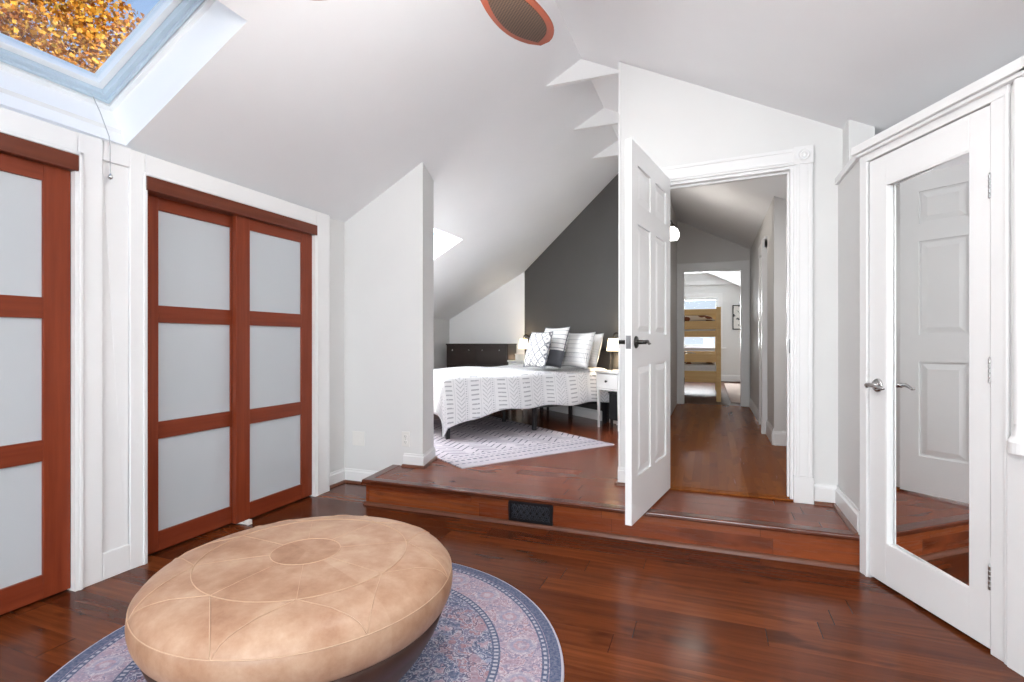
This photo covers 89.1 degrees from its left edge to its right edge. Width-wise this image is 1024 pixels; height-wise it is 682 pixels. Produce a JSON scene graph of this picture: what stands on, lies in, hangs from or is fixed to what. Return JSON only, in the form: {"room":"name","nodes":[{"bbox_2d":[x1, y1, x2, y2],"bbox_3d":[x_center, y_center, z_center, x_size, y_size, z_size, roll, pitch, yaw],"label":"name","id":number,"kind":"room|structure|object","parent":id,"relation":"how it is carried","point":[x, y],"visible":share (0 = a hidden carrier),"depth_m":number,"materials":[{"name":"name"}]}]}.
{"room":"bedroom","nodes":[
{"label":"bedroom","id":0,"kind":"room"},
{"bbox_2d":[0,87,343,472],"bbox_3d":[-2.772,0.039,0.743,0.110,2.222,7.620,0,0,21],"label":"wall","id":1,"kind":"structure","parent":0,"point":[336,227],"depth_m":4.15,"materials":[{"name":"paint"}]},
{"bbox_2d":[0,107,329,590],"bbox_3d":[-2.714,0.094,0.619,0.094,2.120,7.230,0,0,21],"label":"door frame","id":2,"kind":"structure","parent":1,"relation":"attached to","point":[111,213],"depth_m":2.56,"materials":[{"name":"white wood"}]},
{"bbox_2d":[0,132,78,171],"bbox_3d":[-2.273,-0.817,1.800,0.112,0.073,1.306,0,0,21],"label":"door track","id":3,"kind":"object","parent":2,"relation":"attached to","point":[10,145],"visible":0.8,"depth_m":2.25,"materials":[{"name":"brown wood"}]},
{"bbox_2d":[0,153,69,614],"bbox_3d":[-2.167,0.162,2.073,0.036,1.952,0.696,0,0,21],"label":"door","id":4,"kind":"structure","parent":3,"relation":"attached to","point":[34,196],"depth_m":2.27,"materials":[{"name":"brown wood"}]},
{"bbox_2d":[146,176,316,235],"bbox_3d":[-1.710,-0.817,3.281,0.112,0.073,1.246,0,0,21],"label":"door track","id":5,"kind":"object","parent":2,"relation":"attached to","point":[155,187],"visible":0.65,"depth_m":3.08,"materials":[{"name":"brown wood"}]},
{"bbox_2d":[148,194,231,554],"bbox_3d":[-1.848,0.162,3.036,0.032,1.952,0.666,0,0,21],"label":"door","id":6,"kind":"structure","parent":5,"relation":"attached to","point":[190,247],"depth_m":2.99,"materials":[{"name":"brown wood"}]},
{"bbox_2d":[232,215,311,523],"bbox_3d":[-1.611,0.162,3.543,0.032,1.952,0.661,0,0,21],"label":"door","id":7,"kind":"structure","parent":5,"relation":"attached to","point":[272,265],"depth_m":3.48,"materials":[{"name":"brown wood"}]},
{"bbox_2d":[0,0,617,319],"bbox_3d":[-0.781,-1.210,5.404,3.564,2.141,17.850,0,0,21],"label":"ceiling","id":8,"kind":"structure","parent":0,"point":[322,106],"depth_m":3.26,"materials":[{"name":"paint"}]},
{"bbox_2d":[0,0,316,591],"bbox_3d":[-1.741,-0.291,2.429,0.872,2.882,2.867,0,0,21],"label":"trim","id":9,"kind":"structure","parent":8,"relation":"attached to","point":[167,21],"depth_m":2.45,"materials":[{"name":"white paint"}]},
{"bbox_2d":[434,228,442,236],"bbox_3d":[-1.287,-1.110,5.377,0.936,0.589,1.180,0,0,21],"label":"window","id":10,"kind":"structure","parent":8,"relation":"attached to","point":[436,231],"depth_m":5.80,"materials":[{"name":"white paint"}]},
{"bbox_2d":[546,59,617,87],"bbox_3d":[0.519,-1.972,3.780,0.583,0.155,0.035,0,0,21],"label":"tie","id":11,"kind":"object","parent":8,"relation":"attached to","point":[583,70],"visible":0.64,"depth_m":3.77,"materials":[{"name":"white paint"}]},
{"bbox_2d":[574,108,617,130],"bbox_3d":[0.821,-1.972,4.574,0.583,0.155,0.035,0,0,21],"label":"tie","id":12,"kind":"object","parent":8,"relation":"attached to","point":[604,117],"visible":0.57,"depth_m":4.57,"materials":[{"name":"white paint"}]},
{"bbox_2d":[592,141,617,158],"bbox_3d":[1.097,-1.972,5.303,0.583,0.155,0.035,0,0,21],"label":"tie","id":13,"kind":"object","parent":8,"relation":"attached to","point":[612,150],"visible":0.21,"depth_m":5.32,"materials":[{"name":"white paint"}]},
{"bbox_2d":[344,162,433,470],"bbox_3d":[-1.021,-0.165,4.303,0.835,2.630,0.320,0,0,21],"label":"wall","id":14,"kind":"structure","parent":0,"point":[389,242],"depth_m":4.13,"materials":[{"name":"paint"}]},
{"bbox_2d":[330,480,365,487],"bbox_3d":[-1.191,1.141,4.049,0.462,0.018,0.245,0,0,21],"label":"trim","id":15,"kind":"structure","parent":14,"relation":"attached to","point":[343,481],"depth_m":4.18,"materials":[{"name":"brown wood"}]},
{"bbox_2d":[330,468,378,484],"bbox_3d":[-1.198,1.095,4.055,0.480,0.110,0.270,0,0,21],"label":"baseboard","id":16,"kind":"structure","parent":14,"relation":"attached to","point":[342,474],"depth_m":4.20,"materials":[{"name":"white wood"}]},
{"bbox_2d":[352,431,363,445],"bbox_3d":[-1.245,0.790,4.213,0.116,0.116,0.008,0,0,21],"label":"wall plate","id":17,"kind":"object","parent":14,"relation":"attached to","point":[357,436],"visible":1,"depth_m":4.21,"materials":[{"name":"white plastic"}]},
{"bbox_2d":[402,431,409,446],"bbox_3d":[-0.830,0.765,4.054,0.072,0.116,0.010,0,0,21],"label":"wall outlet","id":18,"kind":"object","parent":14,"relation":"attached to","point":[405,435],"visible":1,"depth_m":4.05,"materials":[{"name":"white plastic"}]},
{"bbox_2d":[403,446,434,465],"bbox_3d":[-0.703,0.925,4.176,0.180,0.100,0.340,0,0,21],"label":"baseboard","id":19,"kind":"structure","parent":14,"relation":"attached to","point":[411,459],"depth_m":4.03,"materials":[{"name":"white wood"}]},
{"bbox_2d":[401,456,436,468],"bbox_3d":[-0.697,0.966,4.169,0.206,0.018,0.368,0,0,21],"label":"trim","id":20,"kind":"structure","parent":14,"relation":"attached to","point":[432,460],"depth_m":4.02,"materials":[{"name":"brown wood"}]},
{"bbox_2d":[363,501,859,571],"bbox_3d":[0.400,1.139,3.346,3.039,0.022,0.461,0,0,21],"label":"trim","id":21,"kind":"structure","parent":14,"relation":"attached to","point":[398,507],"depth_m":2.99,"materials":[{"name":"brown wood"}]},
{"bbox_2d":[434,318,448,368],"bbox_3d":[-3.022,0.390,3.421,0.220,1.720,12.550,0,0,21],"label":"wall","id":22,"kind":"structure","parent":0,"point":[441,326],"depth_m":8.12,"materials":[{"name":"paint"}]},
{"bbox_2d":[449,272,524,359],"bbox_3d":[-0.424,-0.030,8.248,1.550,2.361,0.120,0,0,21],"label":"wall","id":23,"kind":"structure","parent":0,"point":[499,317],"depth_m":8.12,"materials":[{"name":"paint"}]},
{"bbox_2d":[0,483,1023,681],"bbox_3d":[-0.977,1.210,0.104,6.500,0.120,7.800,0,0,21],"label":"floor","id":24,"kind":"structure","parent":0,"point":[618,610],"depth_m":2.19,"materials":[{"name":"brown wood"}]},
{"bbox_2d":[238,519,251,524],"bbox_3d":[-1.687,1.138,3.275,0.109,0.032,0.035,0,0,21],"label":"guide","id":25,"kind":"object","parent":24,"relation":"on","point":[248,521],"visible":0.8,"depth_m":3.25,"materials":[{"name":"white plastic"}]},
{"bbox_2d":[45,563,563,681],"bbox_3d":[-0.697,1.144,1.885,1.764,0.012,1.764,0,0,4],"label":"round rug","id":26,"kind":"object","parent":24,"relation":"on","point":[487,629],"visible":0.39,"depth_m":1.93,"materials":[{"name":"blue fabric"}]},
{"bbox_2d":[125,515,452,681],"bbox_3d":[-0.681,0.915,1.720,0.963,0.445,0.963,0,0,-34],"label":"pouf","id":27,"kind":"object","parent":26,"relation":"on","point":[337,598],"visible":1,"depth_m":1.44,"materials":[{"name":"beige leather"}]},
{"bbox_2d":[525,174,617,410],"bbox_3d":[0.898,-0.496,6.814,0.100,3.292,2.660,0,0,-30],"label":"wall","id":28,"kind":"structure","parent":0,"point":[573,283],"depth_m":6.68,"materials":[{"name":"grey paint"}]},
{"bbox_2d":[518,334,530,348],"bbox_3d":[0.190,0.168,7.744,0.198,0.545,0.156,0,0,-30],"label":"wall lamp","id":29,"kind":"object","parent":28,"relation":"attached to","point":[523,343],"visible":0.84,"depth_m":7.68,"materials":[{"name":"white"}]},
{"bbox_2d":[544,406,615,423],"bbox_3d":[0.848,0.915,6.785,0.016,0.120,2.620,0,0,-30],"label":"baseboard","id":30,"kind":"structure","parent":28,"relation":"attached to","point":[577,411],"depth_m":6.71,"materials":[{"name":"white wood"}]},
{"bbox_2d":[607,332,617,350],"bbox_3d":[1.187,0.168,6.011,0.198,0.545,0.156,0,0,-30],"label":"wall lamp","id":31,"kind":"object","parent":28,"relation":"attached to","point":[612,345],"visible":0.63,"depth_m":5.94,"materials":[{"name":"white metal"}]},
{"bbox_2d":[377,408,849,530],"bbox_3d":[0.422,1.113,6.031,4.905,0.275,5.425,0,0,21],"label":"wood floor","id":32,"kind":"structure","parent":0,"point":[589,475],"depth_m":3.63,"materials":[{"name":"brown wood"}]},
{"bbox_2d":[446,343,516,367],"bbox_3d":[-0.476,0.507,7.969,1.026,0.935,0.409,0,0,21],"label":"dresser","id":33,"kind":"object","parent":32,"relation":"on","point":[458,355],"visible":0.41,"depth_m":7.80,"materials":[{"name":"black wood"}]},
{"bbox_2d":[434,348,611,438],"bbox_3d":[-0.127,0.532,6.201,2.219,0.885,1.608,0,0,-30],"label":"bed","id":34,"kind":"object","parent":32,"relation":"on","point":[465,393],"visible":0.73,"depth_m":5.47,"materials":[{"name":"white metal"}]},
{"bbox_2d":[523,331,553,368],"bbox_3d":[0.295,0.097,5.913,0.186,0.413,0.456,0,0,-35],"label":"pillow","id":35,"kind":"object","parent":34,"relation":"on","point":[539,344],"visible":1,"depth_m":5.81,"materials":[{"name":"white fabric"}]},
{"bbox_2d":[544,326,570,367],"bbox_3d":[0.475,0.068,6.039,0.204,0.470,0.516,0,0,-34],"label":"pillow","id":36,"kind":"object","parent":34,"relation":"on","point":[560,336],"visible":0.71,"depth_m":5.87,"materials":[{"name":"white fabric"}]},
{"bbox_2d":[562,332,595,368],"bbox_3d":[0.731,0.102,5.956,0.196,0.404,0.574,0,0,-35],"label":"pillow","id":37,"kind":"object","parent":34,"relation":"on","point":[579,345],"visible":0.87,"depth_m":5.82,"materials":[{"name":"white fabric"}]},
{"bbox_2d":[588,333,603,367],"bbox_3d":[0.895,0.107,6.149,0.203,0.394,0.457,0,0,-37],"label":"pillow","id":38,"kind":"object","parent":34,"relation":"on","point":[597,342],"visible":0.41,"depth_m":5.98,"materials":[{"name":"white fabric"}]},
{"bbox_2d":[507,360,539,409],"bbox_3d":[0.169,0.629,7.542,0.358,0.691,0.400,0,0,-30],"label":"nightstand","id":39,"kind":"object","parent":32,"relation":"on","point":[510,362],"visible":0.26,"depth_m":7.46,"materials":[{"name":"white paint"}]},
{"bbox_2d":[515,354,523,360],"bbox_3d":[0.111,0.234,7.561,0.106,0.098,0.106,0,0,-30],"label":"trinket box","id":40,"kind":"object","parent":39,"relation":"on","point":[519,357],"visible":0.98,"depth_m":7.52,"materials":[{"name":"white ceramic"}]},
{"bbox_2d":[434,415,614,468],"bbox_3d":[-0.368,0.970,5.387,1.620,0.010,2.350,0,0,-34],"label":"bedroom rug","id":41,"kind":"object","parent":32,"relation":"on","point":[487,440],"visible":0.73,"depth_m":4.91,"materials":[{"name":"white fabric"}]},
{"bbox_2d":[595,370,617,426],"bbox_3d":[1.178,0.655,5.809,0.358,0.640,0.400,0,0,-30],"label":"nightstand","id":42,"kind":"object","parent":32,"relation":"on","point":[605,379],"visible":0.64,"depth_m":5.78,"materials":[{"name":"white paint"}]},
{"bbox_2d":[361,465,859,540],"bbox_3d":[0.399,0.990,3.339,3.042,0.037,0.474,0,0,21],"label":"step nosing","id":43,"kind":"structure","parent":32,"relation":"attached to","point":[372,479],"depth_m":3.04,"materials":[{"name":"brown wood"}]},
{"bbox_2d":[366,484,859,565],"bbox_3d":[0.362,1.075,3.144,2.967,0.151,0.016,0,0,21],"label":"step riser","id":44,"kind":"structure","parent":32,"relation":"attached to","point":[844,551],"depth_m":2.96,"materials":[{"name":"brown wood"}]},
{"bbox_2d":[508,500,552,525],"bbox_3d":[0.113,1.065,3.224,0.294,0.127,0.012,0,0,21],"label":"floor register","id":45,"kind":"object","parent":44,"relation":"attached to","point":[526,512],"visible":1,"depth_m":3.22,"materials":[{"name":"black metal"}]},
{"bbox_2d":[608,391,617,427],"bbox_3d":[1.226,0.772,5.814,0.220,0.405,0.210,0,0,-30],"label":"storage bin","id":46,"kind":"object","parent":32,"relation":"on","point":[613,410],"visible":0.33,"depth_m":5.79,"materials":[{"name":"black fabric"}]},
{"bbox_2d":[670,486,792,500],"bbox_3d":[1.367,0.969,3.316,1.200,0.012,0.060,0,0,21],"label":"threshold","id":47,"kind":"object","parent":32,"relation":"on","point":[671,487],"visible":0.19,"depth_m":3.28,"materials":[{"name":"brown wood"}]},
{"bbox_2d":[620,62,676,466],"bbox_3d":[1.642,-0.423,5.776,0.100,3.146,4.834,0,0,21],"label":"wall","id":48,"kind":"structure","parent":0,"point":[626,70],"depth_m":3.53,"materials":[{"name":"paint"}]},
{"bbox_2d":[618,61,619,468],"bbox_3d":[0.736,-0.461,3.548,0.012,2.871,0.044,0,0,21],"label":"trim","id":49,"kind":"structure","parent":48,"relation":"attached to","point":[619,61],"depth_m":3.53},
{"bbox_2d":[618,467,624,482],"bbox_3d":[1.197,0.915,4.519,0.192,0.120,2.200,0,0,21],"label":"baseboard","id":50,"kind":"structure","parent":48,"relation":"attached to","point":[621,472],"depth_m":3.52,"materials":[{"name":"white wood"}]},
{"bbox_2d":[614,480,624,485],"bbox_3d":[1.179,0.966,4.500,0.211,0.018,2.190,0,0,21],"label":"trim","id":51,"kind":"structure","parent":50,"relation":"attached to","point":[617,483],"depth_m":3.51,"materials":[{"name":"brown wood"}]},
{"bbox_2d":[618,138,669,525],"bbox_3d":[0.814,-0.046,3.060,0.161,2.015,0.831,0,0,31],"label":"door","id":52,"kind":"structure","parent":48,"relation":"in","point":[647,187],"depth_m":2.94,"materials":[{"name":"white paint"}]},
{"bbox_2d":[670,220,678,240],"bbox_3d":[1.767,-1.225,5.747,0.154,0.228,0.151,0,0,21],"label":"lamp","id":53,"kind":"object","parent":48,"relation":"attached to","point":[674,233],"visible":0.56,"depth_m":5.69,"materials":[{"name":"white glass"}]},
{"bbox_2d":[684,273,739,381],"bbox_3d":[4.823,-0.497,12.556,4.500,3.295,0.100,0,0,21],"label":"wall","id":54,"kind":"structure","parent":0,"point":[730,356],"depth_m":12.39,"materials":[{"name":"paint"}]},
{"bbox_2d":[684,293,725,348],"bbox_3d":[4.424,-0.482,12.659,1.460,1.335,0.150,0,0,21],"label":"window","id":55,"kind":"structure","parent":54,"relation":"in","point":[718,297],"depth_m":12.52,"materials":[{"name":"white paint"}]},
{"bbox_2d":[684,280,732,285],"bbox_3d":[4.516,-1.400,12.592,3.700,0.100,0.050,0,0,21],"label":"trim","id":56,"kind":"structure","parent":54,"relation":"attached to","point":[713,282],"depth_m":12.50,"materials":[{"name":"white wood"}]},
{"bbox_2d":[721,374,739,381],"bbox_3d":[4.522,0.880,12.608,3.700,0.160,0.016,0,0,21],"label":"baseboard","id":57,"kind":"structure","parent":54,"relation":"attached to","point":[735,378],"depth_m":12.35,"materials":[{"name":"white wood"}]},
{"bbox_2d":[733,305,739,329],"bbox_3d":[5.332,-0.560,12.292,0.220,0.580,0.023,0,0,21],"label":"picture frame","id":58,"kind":"object","parent":54,"relation":"attached to","point":[736,308],"visible":0.6,"depth_m":12.30,"materials":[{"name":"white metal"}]},
{"bbox_2d":[677,221,749,271],"bbox_3d":[3.065,-0.509,7.827,1.228,2.937,0.110,0,0,21],"label":"wall","id":59,"kind":"structure","parent":0,"point":[694,245],"depth_m":7.84,"materials":[{"name":"grey paint"}]},
{"bbox_2d":[677,260,749,406],"bbox_3d":[3.013,-0.111,7.836,1.030,2.142,0.150,0,0,21],"label":"door frame","id":60,"kind":"structure","parent":59,"relation":"attached to","point":[743,266],"depth_m":7.73,"materials":[{"name":"white paint"}]},
{"bbox_2d":[670,381,787,496],"bbox_3d":[3.054,1.105,8.040,4.600,0.290,10.000,0,0,21],"label":"floor","id":61,"kind":"structure","parent":0,"point":[713,447],"depth_m":4.64,"materials":[{"name":"brown wood"}]},
{"bbox_2d":[684,307,720,401],"bbox_3d":[3.181,0.210,9.345,1.030,1.500,2.070,0,0,21],"label":"bunk bed","id":62,"kind":"object","parent":61,"relation":"on","point":[699,366],"visible":0.55,"depth_m":8.33,"materials":[{"name":"brown wood"}]},
{"bbox_2d":[684,352,714,363],"bbox_3d":[2.980,0.279,8.816,0.856,0.191,0.718,0,0,21],"label":"blanket","id":63,"kind":"object","parent":62,"relation":"on","point":[684,352],"depth_m":8.46,"materials":[{"name":"brown wood"}]},
{"bbox_2d":[685,315,714,320],"bbox_3d":[2.980,-0.421,8.816,0.856,0.191,0.718,0,0,21],"label":"blanket","id":64,"kind":"object","parent":62,"relation":"on","point":[700,317],"depth_m":8.46,"materials":[{"name":"beige fabric"}]},
{"bbox_2d":[724,383,739,402],"bbox_3d":[4.543,0.954,9.693,0.990,0.012,3.850,0,0,21],"label":"area rug","id":65,"kind":"object","parent":61,"relation":"on","point":[733,390],"visible":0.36,"depth_m":9.76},
{"bbox_2d":[634,66,842,484],"bbox_3d":[1.464,-0.401,3.317,1.338,3.102,0.110,0,0,21],"label":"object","id":66,"kind":"structure","parent":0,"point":[677,122],"depth_m":3.20,"materials":[{"name":"paint"}]},
{"bbox_2d":[659,145,813,503],"bbox_3d":[1.365,-0.098,3.344,0.986,2.146,0.160,0,0,21],"label":"door frame","id":67,"kind":"structure","parent":66,"relation":"attached to","point":[801,158],"depth_m":3.14,"materials":[{"name":"white wood"}]},
{"bbox_2d":[750,196,785,430],"bbox_3d":[2.999,-0.145,5.279,0.743,2.590,4.720,0,0,21],"label":"wall","id":68,"kind":"structure","parent":0,"point":[773,226],"depth_m":4.92,"materials":[{"name":"grey paint"}]},
{"bbox_2d":[758,236,766,433],"bbox_3d":[2.785,-0.060,5.692,0.155,2.040,0.750,0,0,21],"label":"door frame","id":69,"kind":"structure","parent":68,"relation":"attached to","point":[762,250],"depth_m":5.36,"materials":[{"name":"white wood"}]},
{"bbox_2d":[749,398,785,445],"bbox_3d":[3.243,0.885,6.087,0.659,0.150,3.016,0,0,21],"label":"baseboard","id":70,"kind":"structure","parent":68,"relation":"attached to","point":[778,438],"depth_m":4.86,"materials":[{"name":"white wood"}]},
{"bbox_2d":[555,0,1023,286],"bbox_3d":[2.468,-1.357,4.170,3.387,1.859,17.850,0,0,21],"label":"ceiling","id":71,"kind":"structure","parent":0,"point":[878,64],"depth_m":2.64,"materials":[{"name":"paint"}]},
{"bbox_2d":[480,0,553,45],"bbox_3d":[-0.186,-1.565,1.593,1.087,0.950,1.041,0,0,-21],"label":"ceiling fan","id":72,"kind":"object","parent":71,"relation":"hanging from","point":[526,21],"visible":1,"depth_m":2.06,"materials":[{"name":"brown wood"}]},
{"bbox_2d":[838,159,859,509],"bbox_3d":[1.884,0.100,2.830,0.088,2.100,0.530,0,0,21],"label":"wall","id":73,"kind":"structure","parent":0,"point":[849,187],"depth_m":2.85,"materials":[{"name":"paint"}]},
{"bbox_2d":[814,501,857,535],"bbox_3d":[1.774,0.966,2.860,0.115,0.018,0.526,0,0,21],"label":"trim","id":74,"kind":"structure","parent":73,"relation":"attached to","point":[846,521],"depth_m":2.90,"materials":[{"name":"brown wood"}]},
{"bbox_2d":[814,483,859,534],"bbox_3d":[1.782,0.915,2.867,0.125,0.120,0.506,0,0,21],"label":"baseboard","id":75,"kind":"structure","parent":73,"relation":"attached to","point":[822,492],"depth_m":2.97,"materials":[{"name":"white wood"}]},
{"bbox_2d":[843,119,874,167],"bbox_3d":[2.349,-0.101,2.895,0.865,2.502,0.240,0,0,21],"label":"wall","id":76,"kind":"structure","parent":0,"point":[855,133],"depth_m":2.93,"materials":[{"name":"paint"}]},
{"bbox_2d":[870,83,1014,576],"bbox_3d":[1.802,0.100,2.172,0.090,2.100,0.830,0,0,-2],"label":"wall","id":77,"kind":"structure","parent":0,"point":[1012,424],"depth_m":1.84,"materials":[{"name":"paint"}]},
{"bbox_2d":[864,105,990,648],"bbox_3d":[1.737,0.133,2.217,0.098,2.009,0.624,0,0,-2],"label":"door","id":78,"kind":"structure","parent":77,"relation":"in","point":[929,385],"depth_m":2.16,"materials":[{"name":"white paint"}]},
{"bbox_2d":[885,151,968,586],"bbox_3d":[1.756,0.108,2.216,0.008,1.689,0.429,0,0,-2],"label":"mirror","id":79,"kind":"object","parent":78,"relation":"attached to","point":[927,204],"depth_m":2.20,"materials":[{"name":"white mirror"}]},
{"bbox_2d":[860,84,1010,664],"bbox_3d":[1.749,0.112,2.214,0.021,2.083,0.750,0,0,-2],"label":"door frame","id":80,"kind":"structure","parent":77,"relation":"attached to","point":[999,99],"depth_m":1.89,"materials":[{"name":"white wood"}]},
{"bbox_3d":[0.688,0.100,-1.224,0.090,2.100,6.400,0,0,21],"label":"wall","id":81,"kind":"structure","parent":0,"visible":0},
{"bbox_2d":[835,55,1023,184],"bbox_3d":[0.730,-0.938,-0.509,0.402,0.055,7.566,0,0,21],"label":"trim","id":82,"kind":"structure","parent":81,"relation":"attached to","point":[1008,73],"depth_m":2.09,"materials":[{"name":"white wood"}]},
{"bbox_2d":[1007,76,1023,676],"bbox_3d":[0.659,0.120,-1.132,0.089,2.060,6.352,0,0,21],"label":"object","id":83,"kind":"structure","parent":81,"relation":"attached to","point":[1015,443],"depth_m":1.80,"materials":[{"name":"white wood"}]},
{"label":"outside","id":84,"kind":"structure","parent":0,"visible":0},
{"bbox_3d":[-3.786,4.400,4.113,50.000,0.100,55.000,0,0,21],"label":"lawn","id":85,"kind":"structure","parent":84,"visible":0},
{"bbox_2d":[0,0,143,72],"bbox_3d":[-9.297,-1.526,9.606,5.280,11.763,5.152,0,0,5],"label":"maple tree","id":86,"kind":"object","parent":85,"relation":"on","point":[82,27],"visible":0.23,"depth_m":9.07,"materials":[{"name":"orange plant"}]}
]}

